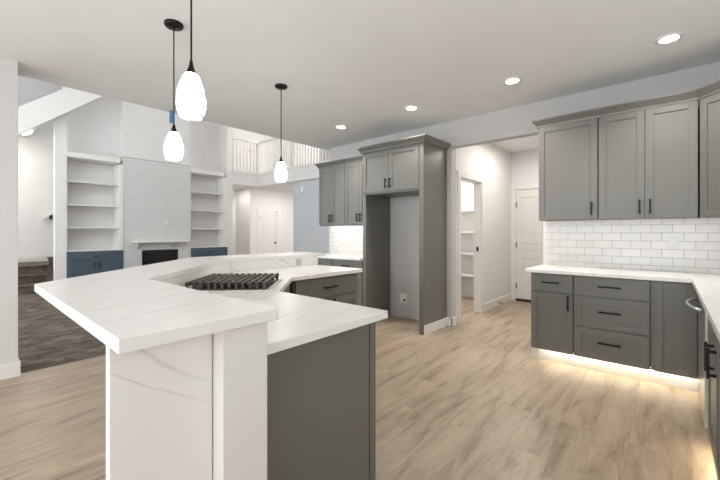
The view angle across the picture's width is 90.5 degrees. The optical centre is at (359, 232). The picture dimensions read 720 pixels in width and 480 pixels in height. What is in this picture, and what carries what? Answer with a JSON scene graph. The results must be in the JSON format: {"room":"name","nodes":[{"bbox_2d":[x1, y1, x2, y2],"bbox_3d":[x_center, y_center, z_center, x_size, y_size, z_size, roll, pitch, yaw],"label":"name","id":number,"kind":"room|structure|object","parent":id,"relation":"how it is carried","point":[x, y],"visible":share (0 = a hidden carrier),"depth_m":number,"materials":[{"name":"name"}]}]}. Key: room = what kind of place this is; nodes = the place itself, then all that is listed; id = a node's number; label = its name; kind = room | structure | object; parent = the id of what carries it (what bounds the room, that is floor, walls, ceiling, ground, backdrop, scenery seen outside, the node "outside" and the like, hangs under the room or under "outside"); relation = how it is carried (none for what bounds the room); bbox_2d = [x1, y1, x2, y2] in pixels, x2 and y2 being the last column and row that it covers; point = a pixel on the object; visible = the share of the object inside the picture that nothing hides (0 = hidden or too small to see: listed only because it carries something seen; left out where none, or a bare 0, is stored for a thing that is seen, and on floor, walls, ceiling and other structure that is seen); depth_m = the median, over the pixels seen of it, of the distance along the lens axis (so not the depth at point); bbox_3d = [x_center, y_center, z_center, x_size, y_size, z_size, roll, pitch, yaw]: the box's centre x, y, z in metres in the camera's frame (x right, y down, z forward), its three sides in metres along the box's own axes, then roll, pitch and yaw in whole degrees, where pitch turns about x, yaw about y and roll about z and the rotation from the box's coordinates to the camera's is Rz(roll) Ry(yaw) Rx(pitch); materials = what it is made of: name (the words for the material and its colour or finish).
{"room":"kitchen","nodes":[
{"label":"kitchen","id":0,"kind":"room"},
{"bbox_2d":[0,57,17,364],"bbox_3d":[-3.968,-0.125,2.383,0.380,2.790,2.410,0,0,41],"label":"wall","id":1,"kind":"structure","parent":0,"point":[8,68],"depth_m":3.12,"materials":[{"name":"paint"}]},
{"bbox_2d":[0,358,20,379],"bbox_3d":[-3.958,1.205,2.384,0.395,0.130,2.425,0,0,41],"label":"baseboard","id":2,"kind":"structure","parent":1,"relation":"attached to","point":[10,370],"depth_m":3.12,"materials":[{"name":"white paint"}]},
{"bbox_2d":[18,128,35,137],"bbox_3d":[-8.486,-2.410,6.882,2.160,0.120,3.300,0,0,41],"label":"ceiling","id":3,"kind":"structure","parent":0,"point":[28,135],"depth_m":8.61,"materials":[{"name":"paint"}]},
{"bbox_2d":[22,129,33,134],"bbox_3d":[-7.623,-2.283,8.000,0.460,0.135,0.460,0,0,41],"label":"flush ceiling light","id":4,"kind":"object","parent":3,"relation":"attached to","point":[32,130],"visible":0.22,"depth_m":8.06,"materials":[{"name":"white paint"}]},
{"bbox_2d":[18,76,60,261],"bbox_3d":[-7.802,-1.530,9.398,0.100,5.600,8.000,0,0,41],"label":"wall","id":5,"kind":"structure","parent":0,"point":[35,152],"depth_m":8.96,"materials":[{"name":"paint"}]},
{"bbox_2d":[18,253,52,259],"bbox_3d":[-8.413,0.580,8.605,0.015,0.140,4.000,0,0,41],"label":"trim","id":6,"kind":"structure","parent":5,"relation":"attached to","point":[32,255],"depth_m":8.93,"materials":[{"name":"white paint"}]},
{"bbox_2d":[42,211,52,219],"bbox_3d":[-7.559,-0.875,9.519,0.110,1.087,1.400,0,0,41],"label":"stair handrail","id":7,"kind":"object","parent":5,"relation":"attached to","point":[50,213],"visible":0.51,"depth_m":9.06,"materials":[{"name":"white paint"}]},
{"bbox_2d":[53,114,66,280],"bbox_3d":[-6.463,-0.755,7.691,0.200,4.050,0.190,0,0,41],"label":"wall","id":8,"kind":"structure","parent":0,"point":[60,123],"depth_m":7.63,"materials":[{"name":"paint"}]},
{"bbox_2d":[18,87,103,135],"bbox_3d":[-6.654,-2.297,7.148,0.218,3.283,3.300,0,0,41],"label":"trim","id":9,"kind":"structure","parent":8,"relation":"attached to","point":[31,115],"depth_m":7.34,"materials":[{"name":"white paint"}]},
{"bbox_2d":[61,86,116,165],"bbox_3d":[-6.373,-1.530,8.436,0.120,5.600,1.055,0,0,41],"label":"wall","id":10,"kind":"structure","parent":0,"point":[92,127],"depth_m":8.45,"materials":[{"name":"paint"}]},
{"bbox_2d":[191,120,219,177],"bbox_3d":[-4.641,-1.530,10.438,0.120,5.600,1.060,0,0,41],"label":"wall","id":11,"kind":"structure","parent":0,"point":[205,135],"depth_m":10.47,"materials":[{"name":"paint"}]},
{"bbox_2d":[220,124,232,254],"bbox_3d":[-4.066,-1.530,10.751,0.580,5.600,0.165,0,0,41],"label":"wall","id":12,"kind":"structure","parent":0,"point":[226,132],"depth_m":10.57,"materials":[{"name":"paint"}]},
{"bbox_2d":[233,160,328,186],"bbox_3d":[-1.530,-1.680,9.273,5.210,0.420,0.920,0,0,41],"label":"trim","id":13,"kind":"structure","parent":12,"relation":"attached to","point":[309,164],"depth_m":10.62,"materials":[{"name":"white paint"}]},
{"bbox_2d":[236,188,247,254],"bbox_3d":[-3.956,-0.105,12.100,0.780,2.750,0.120,0,0,41],"label":"wall","id":14,"kind":"structure","parent":0,"point":[241,194],"depth_m":12.04,"materials":[{"name":"paint"}]},
{"bbox_2d":[233,192,275,254],"bbox_3d":[-4.329,-0.105,13.335,0.200,2.750,3.500,0,0,41],"label":"wall","id":15,"kind":"structure","parent":0,"point":[234,193],"depth_m":12.93,"materials":[{"name":"paint"}]},
{"bbox_2d":[252,132,270,172],"bbox_3d":[-3.794,-3.090,12.806,0.100,2.480,3.600,0,0,41],"label":"wall","id":16,"kind":"structure","parent":0,"point":[256,137],"depth_m":12.95,"materials":[{"name":"paint"}]},
{"bbox_2d":[233,128,251,171],"bbox_3d":[-4.142,-2.901,12.314,0.122,2.102,0.940,0,0,41],"label":"door","id":17,"kind":"structure","parent":16,"relation":"in","point":[239,133],"depth_m":12.40,"materials":[{"name":"white paint"}]},
{"bbox_2d":[248,188,292,253],"bbox_3d":[-2.837,-0.105,12.705,0.120,2.750,2.500,0,0,41],"label":"wall","id":18,"kind":"structure","parent":0,"point":[282,201],"depth_m":12.45,"materials":[{"name":"paint"}]},
{"bbox_2d":[257,208,278,253],"bbox_3d":[-3.145,0.224,12.244,0.122,2.092,0.880,0,0,41],"label":"door","id":19,"kind":"structure","parent":18,"relation":"in","point":[267,219],"depth_m":12.24,"materials":[{"name":"white paint"}]},
{"bbox_2d":[233,165,318,191],"bbox_3d":[-1.560,-1.665,10.972,7.480,0.370,3.450,0,0,41],"label":"wall","id":20,"kind":"structure","parent":0,"point":[308,171],"depth_m":10.90,"materials":[{"name":"paint"}]},
{"bbox_2d":[271,137,318,169],"bbox_3d":[-2.283,-3.090,12.490,2.600,2.480,0.100,0,0,41],"label":"wall","id":21,"kind":"structure","parent":0,"point":[271,137],"depth_m":12.39,"materials":[{"name":"paint"}]},
{"bbox_2d":[293,178,328,253],"bbox_3d":[-0.533,-0.105,9.164,3.560,2.750,0.120,0,0,41],"label":"wall","id":22,"kind":"structure","parent":0,"point":[308,235],"depth_m":9.85,"materials":[{"name":"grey paint"}]},
{"bbox_2d":[321,149,327,160],"bbox_3d":[-0.464,-1.530,12.238,7.480,5.600,0.100,0,0,41],"label":"wall","id":23,"kind":"structure","parent":0,"point":[321,149],"depth_m":12.88,"materials":[{"name":"paint"}]},
{"bbox_2d":[0,293,716,479],"bbox_3d":[-3.378,1.318,5.304,13.950,0.104,10.600,0,0,41],"label":"floor","id":24,"kind":"structure","parent":0,"point":[470,399],"depth_m":2.54,"materials":[{"name":"brown wood"}]},
{"bbox_2d":[18,261,52,294],"bbox_3d":[-7.927,0.988,7.575,1.857,0.557,2.280,0,0,41],"label":"staircase","id":25,"kind":"structure","parent":24,"relation":"on","point":[30,274],"depth_m":7.78,"materials":[{"name":"brown wood"}]},
{"bbox_2d":[47,257,52,264],"bbox_3d":[-6.953,0.624,8.042,0.130,0.170,0.130,0,0,41],"label":"stair newel","id":26,"kind":"structure","parent":25,"relation":"on","point":[50,259],"depth_m":8.00,"materials":[{"name":"brown wood"}]},
{"bbox_2d":[21,354,105,372],"bbox_3d":[-1.727,1.267,4.808,0.025,0.006,4.190,0,0,41],"label":"trim","id":27,"kind":"structure","parent":24,"relation":"on","point":[101,354],"depth_m":3.46,"materials":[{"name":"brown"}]},
{"bbox_2d":[67,250,122,277],"bbox_3d":[-6.110,0.840,8.208,0.486,0.860,1.055,0,0,41],"label":"base cabinet","id":28,"kind":"object","parent":24,"relation":"on","point":[82,263],"visible":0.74,"depth_m":8.02,"materials":[{"name":"blue paint"}]},
{"bbox_2d":[67,151,123,251],"bbox_3d":[-6.135,-0.676,8.230,0.470,2.168,1.055,0,0,41],"label":"bookcase","id":29,"kind":"object","parent":28,"relation":"on","point":[94,191],"visible":0.79,"depth_m":8.34,"materials":[{"name":"white paint"}]},
{"bbox_2d":[117,100,190,268],"bbox_3d":[-5.270,-1.530,9.230,0.750,5.600,1.590,0,0,41],"label":"fireplace","id":30,"kind":"object","parent":24,"relation":"on","point":[156,189],"visible":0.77,"depth_m":8.97,"materials":[{"name":"white paint"}]},
{"bbox_2d":[132,240,189,242],"bbox_3d":[-5.021,0.217,9.074,0.170,0.045,1.300,0,0,41],"label":"mantel shelf","id":31,"kind":"object","parent":30,"relation":"attached to","point":[133,241],"depth_m":9.02,"materials":[{"name":"white paint"}]},
{"bbox_2d":[106,334,211,479],"bbox_3d":[-0.521,0.769,0.949,0.030,1.002,0.252,0,0,41],"label":"waterfall panel","id":32,"kind":"object","parent":24,"relation":"on","point":[159,398],"visible":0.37,"depth_m":0.93,"materials":[{"name":"stone"}]},
{"bbox_2d":[191,264,317,479],"bbox_3d":[-0.841,0.769,2.583,0.911,1.002,3.216,0,0,-4],"label":"support","id":33,"kind":"object","parent":24,"relation":"on","point":[239,355],"visible":0.16,"depth_m":1.04,"materials":[{"name":"paint"}]},
{"bbox_2d":[34,252,322,353],"bbox_3d":[-0.959,0.251,2.586,1.232,0.035,3.646,0,0,-3],"label":"bar","id":34,"kind":"object","parent":33,"relation":"on","point":[127,310],"visible":1,"depth_m":1.16,"materials":[{"name":"stone"}]},
{"bbox_2d":[267,322,375,479],"bbox_3d":[-0.352,0.833,1.625,0.620,0.875,0.656,0,0,41],"label":"base cabinet","id":35,"kind":"object","parent":24,"relation":"on","point":[321,393],"visible":0.55,"depth_m":1.40,"materials":[{"name":"grey paint"}]},
{"bbox_2d":[160,256,387,354],"bbox_3d":[-0.546,0.332,2.615,1.247,0.126,2.973,0,0,-3],"label":"countertop","id":36,"kind":"structure","parent":35,"relation":"on","point":[301,319],"depth_m":1.80,"materials":[{"name":"stone"}]},
{"bbox_2d":[185,273,281,291],"bbox_3d":[-0.838,0.331,2.437,0.519,0.058,0.550,0,0,-4],"label":"gas cooktop","id":37,"kind":"object","parent":36,"relation":"in","point":[214,282],"visible":0.98,"depth_m":2.26,"materials":[{"name":"black metal"}]},
{"bbox_2d":[296,259,300,264],"bbox_3d":[-0.665,0.315,3.882,0.004,0.070,0.070,0,0,41],"label":"outlet","id":38,"kind":"object","parent":36,"relation":"attached to","point":[298,261],"visible":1,"depth_m":3.88,"materials":[{"name":"grey plastic"}]},
{"bbox_2d":[289,273,356,304],"bbox_3d":[-0.519,0.833,3.499,0.696,0.875,0.802,0,0,41],"label":"base cabinet","id":39,"kind":"object","parent":24,"relation":"on","point":[338,288],"visible":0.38,"depth_m":3.31,"materials":[{"name":"grey paint"}]},
{"bbox_2d":[318,258,331,265],"bbox_3d":[-0.485,0.833,5.917,0.612,0.875,0.636,0,0,41],"label":"base cabinet","id":40,"kind":"object","parent":24,"relation":"on","point":[321,261],"visible":0.09,"depth_m":5.61,"materials":[{"name":"grey paint"}]},
{"bbox_2d":[332,259,362,305],"bbox_3d":[-0.019,0.833,5.513,0.618,0.875,0.636,0,0,41],"label":"base cabinet","id":41,"kind":"object","parent":24,"relation":"on","point":[335,262],"visible":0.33,"depth_m":5.17,"materials":[{"name":"grey paint"}]},
{"bbox_2d":[318,253,362,260],"bbox_3d":[-0.261,0.378,5.721,1.257,0.035,0.641,0,0,41],"label":"countertop","id":42,"kind":"structure","parent":41,"relation":"on","point":[326,255],"depth_m":5.47,"materials":[{"name":"stone"}]},
{"bbox_2d":[356,134,450,334],"bbox_3d":[0.588,0.030,4.966,1.126,2.480,0.665,0,0,41],"label":"refrigerator surround","id":43,"kind":"object","parent":24,"relation":"on","point":[419,169],"visible":0.98,"depth_m":4.75,"materials":[{"name":"grey paint"}]},
{"bbox_2d":[531,272,573,365],"bbox_3d":[2.059,0.833,3.714,0.377,0.875,0.636,0,0,41],"label":"base cabinet","id":44,"kind":"object","parent":24,"relation":"on","point":[552,295],"visible":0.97,"depth_m":3.50,"materials":[{"name":"grey paint"}]},
{"bbox_2d":[574,275,650,381],"bbox_3d":[2.417,0.833,3.405,0.568,0.875,0.636,0,0,41],"label":"base cabinet","id":45,"kind":"object","parent":24,"relation":"on","point":[612,316],"visible":0.98,"depth_m":3.18,"materials":[{"name":"grey paint"}]},
{"bbox_2d":[651,280,697,391],"bbox_3d":[2.767,0.833,3.126,0.327,0.875,0.600,0,0,41],"label":"base cabinet","id":46,"kind":"object","parent":24,"relation":"on","point":[674,326],"visible":0.82,"depth_m":2.92,"materials":[{"name":"grey paint"}]},
{"bbox_2d":[685,297,707,427],"bbox_3d":[2.431,0.836,2.181,0.658,0.868,0.600,0,0,41],"label":"dishwasher","id":47,"kind":"object","parent":24,"relation":"on","point":[702,316],"visible":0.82,"depth_m":2.25,"materials":[{"name":"silver metal"}]},
{"bbox_2d":[704,318,714,463],"bbox_3d":[2.113,0.833,1.747,0.636,0.875,0.462,0,0,41],"label":"base cabinet","id":48,"kind":"object","parent":24,"relation":"on","point":[711,333],"visible":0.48,"depth_m":1.97,"materials":[{"name":"grey paint"}]},
{"bbox_2d":[706,334,719,479],"bbox_3d":[1.665,0.833,1.230,0.636,0.875,0.902,0,0,41],"label":"base cabinet","id":49,"kind":"object","parent":24,"relation":"on","point":[716,352],"visible":0.88,"depth_m":1.71,"materials":[{"name":"grey paint"}]},
{"bbox_2d":[526,264,719,341],"bbox_3d":[1.204,0.378,1.610,1.913,0.035,4.941,0,0,41],"label":"countertop","id":50,"kind":"structure","parent":49,"relation":"on","point":[706,285],"depth_m":3.02,"materials":[{"name":"stone"}]},
{"bbox_2d":[0,0,719,152],"bbox_3d":[-0.259,-1.645,2.604,5.700,0.250,10.600,0,0,41],"label":"ceiling","id":51,"kind":"structure","parent":0,"point":[357,65],"depth_m":2.97,"materials":[{"name":"paint"}]},
{"bbox_2d":[164,19,183,160],"bbox_3d":[-1.353,-1.026,2.596,0.128,0.987,0.128,0,0,1],"label":"pendant light","id":52,"kind":"object","parent":51,"relation":"hanging from","point":[173,146],"visible":1,"depth_m":2.57,"materials":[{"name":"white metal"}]},
{"bbox_2d":[176,0,205,120],"bbox_3d":[-0.778,-1.026,1.645,0.128,0.987,0.128,0,0,41],"label":"pendant light","id":53,"kind":"object","parent":51,"relation":"hanging from","point":[190,94],"visible":1,"depth_m":1.61,"materials":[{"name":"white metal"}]},
{"bbox_2d":[275,83,286,181],"bbox_3d":[-0.815,-1.026,3.688,0.128,0.987,0.128,0,0,41],"label":"pendant light","id":54,"kind":"object","parent":51,"relation":"hanging from","point":[280,171],"visible":1,"depth_m":3.65,"materials":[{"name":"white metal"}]},
{"bbox_2d":[335,125,346,128],"bbox_3d":[-0.270,-1.515,5.107,0.184,0.010,0.184,0,0,41],"label":"recessed light","id":55,"kind":"object","parent":51,"relation":"in","point":[336,126],"visible":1,"depth_m":5.07,"materials":[{"name":"white paint"}]},
{"bbox_2d":[404,105,418,110],"bbox_3d":[0.624,-1.515,4.333,0.184,0.010,0.184,0,0,41],"label":"recessed light","id":56,"kind":"object","parent":51,"relation":"in","point":[409,107],"visible":1,"depth_m":4.30,"materials":[{"name":"white paint"}]},
{"bbox_2d":[502,77,521,84],"bbox_3d":[1.518,-1.515,3.560,0.184,0.010,0.184,0,0,41],"label":"recessed light","id":57,"kind":"object","parent":51,"relation":"in","point":[511,80],"visible":1,"depth_m":3.54,"materials":[{"name":"white paint"}]},
{"bbox_2d":[654,32,684,44],"bbox_3d":[2.412,-1.515,2.786,0.184,0.010,0.184,0,0,41],"label":"recessed light","id":58,"kind":"object","parent":51,"relation":"in","point":[668,38],"visible":1,"depth_m":2.78,"materials":[{"name":"white paint"}]},
{"bbox_2d":[461,181,473,290],"bbox_3d":[1.319,-0.125,6.452,1.690,2.790,2.256,0,0,41],"label":"wall","id":59,"kind":"structure","parent":0,"point":[467,189],"depth_m":7.08,"materials":[{"name":"white paint"}]},
{"bbox_2d":[461,290,473,297],"bbox_3d":[2.019,1.205,7.169,1.570,0.130,0.015,0,0,41],"label":"baseboard","id":60,"kind":"structure","parent":59,"relation":"attached to","point":[464,293],"depth_m":7.07,"materials":[{"name":"white paint"}]},
{"bbox_2d":[461,272,473,276],"bbox_3d":[1.909,0.805,7.042,1.560,0.030,0.348,0,0,41],"label":"shelf","id":61,"kind":"object","parent":59,"relation":"attached to","point":[462,273],"visible":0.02,"depth_m":6.79,"materials":[{"name":"white paint"}]},
{"bbox_2d":[461,252,473,254],"bbox_3d":[1.909,0.395,7.042,1.560,0.030,0.348,0,0,41],"label":"shelf","id":62,"kind":"object","parent":59,"relation":"attached to","point":[462,253],"visible":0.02,"depth_m":6.75,"materials":[{"name":"white paint"}]},
{"bbox_2d":[461,209,473,212],"bbox_3d":[1.909,-0.425,7.042,1.560,0.030,0.348,0,0,41],"label":"shelf","id":63,"kind":"object","parent":59,"relation":"attached to","point":[470,210],"visible":0.02,"depth_m":6.79,"materials":[{"name":"white paint"}]},
{"bbox_2d":[456,143,510,322],"bbox_3d":[2.046,-0.125,5.909,0.120,2.790,2.386,0,0,41],"label":"wall","id":64,"kind":"structure","parent":0,"point":[490,161],"depth_m":6.12,"materials":[{"name":"paint"}]},
{"bbox_2d":[457,170,484,322],"bbox_3d":[1.642,0.190,5.426,0.140,2.160,0.955,0,0,41],"label":"trim","id":65,"kind":"structure","parent":64,"relation":"attached to","point":[470,178],"depth_m":5.68,"materials":[{"name":"white paint"}]},
{"bbox_2d":[484,293,511,311],"bbox_3d":[2.433,1.205,6.253,0.015,0.130,1.360,0,0,41],"label":"baseboard","id":66,"kind":"structure","parent":64,"relation":"attached to","point":[494,303],"depth_m":6.18,"materials":[{"name":"white paint"}]},
{"bbox_2d":[329,62,719,319],"bbox_3d":[1.586,-0.125,4.636,5.570,2.790,0.141,0,0,41],"label":"wall","id":67,"kind":"structure","parent":0,"point":[643,244],"depth_m":3.96,"materials":[{"name":"paint"}]},
{"bbox_2d":[319,164,345,224],"bbox_3d":[-0.378,-0.620,6.014,0.606,0.970,0.364,0,0,41],"label":"upper cabinet","id":68,"kind":"object","parent":67,"relation":"attached to","point":[331,179],"visible":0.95,"depth_m":5.89,"materials":[{"name":"grey paint"}]},
{"bbox_2d":[315,155,362,168],"bbox_3d":[-0.197,-1.139,5.852,1.213,0.080,0.372,0,0,41],"label":"crown molding","id":69,"kind":"structure","parent":68,"relation":"attached to","point":[355,159],"depth_m":5.74,"materials":[{"name":"grey paint"}]},
{"bbox_2d":[320,224,362,225],"bbox_3d":[-0.226,-0.123,5.728,1.200,0.021,0.014,0,0,41],"label":"rail","id":70,"kind":"object","parent":68,"relation":"attached to","point":[352,224],"visible":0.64,"depth_m":5.70,"materials":[{"name":"grey paint"}]},
{"bbox_2d":[329,226,362,254],"bbox_3d":[-0.059,0.107,5.976,1.290,0.515,0.008,0,0,41],"label":"backsplash","id":71,"kind":"structure","parent":67,"relation":"attached to","point":[342,239],"depth_m":6.12,"materials":[{"name":"white tile"}]},
{"bbox_2d":[345,161,362,224],"bbox_3d":[0.080,-0.620,5.618,0.602,0.970,0.364,0,0,41],"label":"upper cabinet","id":72,"kind":"object","parent":67,"relation":"attached to","point":[353,171],"visible":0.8,"depth_m":5.58,"materials":[{"name":"grey paint"}]},
{"bbox_2d":[400,293,407,302],"bbox_3d":[0.651,0.976,5.351,0.140,0.140,0.027,0,0,41],"label":"box","id":73,"kind":"object","parent":67,"relation":"attached to","point":[403,297],"visible":1,"depth_m":5.35,"materials":[{"name":"white plastic"}]},
{"bbox_2d":[424,316,456,334],"bbox_3d":[1.069,1.211,4.690,0.078,0.118,0.756,0,0,41],"label":"baseboard","id":74,"kind":"structure","parent":67,"relation":"attached to","point":[447,321],"depth_m":4.72,"materials":[{"name":"white paint"}]},
{"bbox_2d":[539,118,599,220],"bbox_3d":[2.215,-0.635,3.770,0.538,1.000,0.364,0,0,41],"label":"upper cabinet","id":75,"kind":"object","parent":67,"relation":"attached to","point":[568,152],"visible":0.98,"depth_m":3.65,"materials":[{"name":"grey paint"}]},
{"bbox_2d":[531,80,719,129],"bbox_3d":[2.478,-1.167,3.361,0.376,0.080,1.677,0,0,-39],"label":"crown molding","id":76,"kind":"structure","parent":75,"relation":"attached to","point":[713,88],"depth_m":3.28,"materials":[{"name":"grey paint"}]},
{"bbox_2d":[545,217,719,273],"bbox_3d":[2.836,0.107,3.471,1.885,0.515,0.008,0,0,41],"label":"backsplash","id":77,"kind":"structure","parent":67,"relation":"attached to","point":[643,244],"depth_m":3.54,"materials":[{"name":"white tile"}]},
{"bbox_2d":[599,100,697,219],"bbox_3d":[2.688,-0.635,3.361,0.710,1.000,0.364,0,0,41],"label":"upper cabinet","id":78,"kind":"object","parent":67,"relation":"attached to","point":[648,158],"visible":1,"depth_m":3.23,"materials":[{"name":"grey paint"}]},
{"bbox_2d":[669,237,678,248],"bbox_3d":[2.952,0.094,3.359,0.072,0.116,0.008,0,0,41],"label":"wall outlet","id":79,"kind":"object","parent":67,"relation":"attached to","point":[673,241],"visible":1,"depth_m":3.36,"materials":[{"name":"white plastic"}]},
{"bbox_2d":[698,92,719,217],"bbox_3d":[3.111,-0.635,2.834,0.601,1.000,0.606,0,0,41],"label":"upper cabinet","id":80,"kind":"object","parent":67,"relation":"attached to","point":[709,107],"visible":0.96,"depth_m":2.94,"materials":[{"name":"grey paint"}]},
{"bbox_2d":[511,149,538,189],"bbox_3d":[3.796,-0.125,6.051,2.580,2.790,0.120,0,0,41],"label":"wall","id":81,"kind":"structure","parent":0,"point":[524,164],"depth_m":6.61,"materials":[{"name":"paint"}]},
{"bbox_2d":[511,183,542,302],"bbox_3d":[3.237,0.186,6.444,1.030,2.167,0.122,0,0,41],"label":"door","id":82,"kind":"structure","parent":81,"relation":"in","point":[526,227],"depth_m":6.62,"materials":[{"name":"white paint"}]},
{"bbox_3d":[-2.211,1.321,10.907,8.380,0.098,4.400,0,0,41],"label":"floor","id":83,"kind":"structure","parent":0,"visible":0},
{"bbox_2d":[191,247,227,256],"bbox_3d":[-4.378,0.840,10.210,0.486,0.860,1.060,0,0,41],"label":"base cabinet","id":84,"kind":"object","parent":83,"relation":"on","point":[211,251],"visible":0.33,"depth_m":10.05,"materials":[{"name":"blue paint"}]},
{"bbox_2d":[191,168,227,247],"bbox_3d":[-4.403,-0.676,10.232,0.470,2.168,1.060,0,0,41],"label":"bookcase","id":85,"kind":"object","parent":84,"relation":"on","point":[209,196],"visible":0.76,"depth_m":10.42,"materials":[{"name":"white paint"}]},
{"bbox_3d":[-1.252,-3.050,5.712,0.130,2.560,11.000,0,0,41],"label":"wall","id":86,"kind":"structure","parent":0,"visible":0},
{"bbox_2d":[233,137,328,172],"bbox_3d":[-1.536,-2.380,9.304,5.260,0.980,0.960,0,0,41],"label":"balcony railing","id":87,"kind":"object","parent":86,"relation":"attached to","point":[290,146],"visible":0.48,"depth_m":10.74,"materials":[{"name":"white paint"}]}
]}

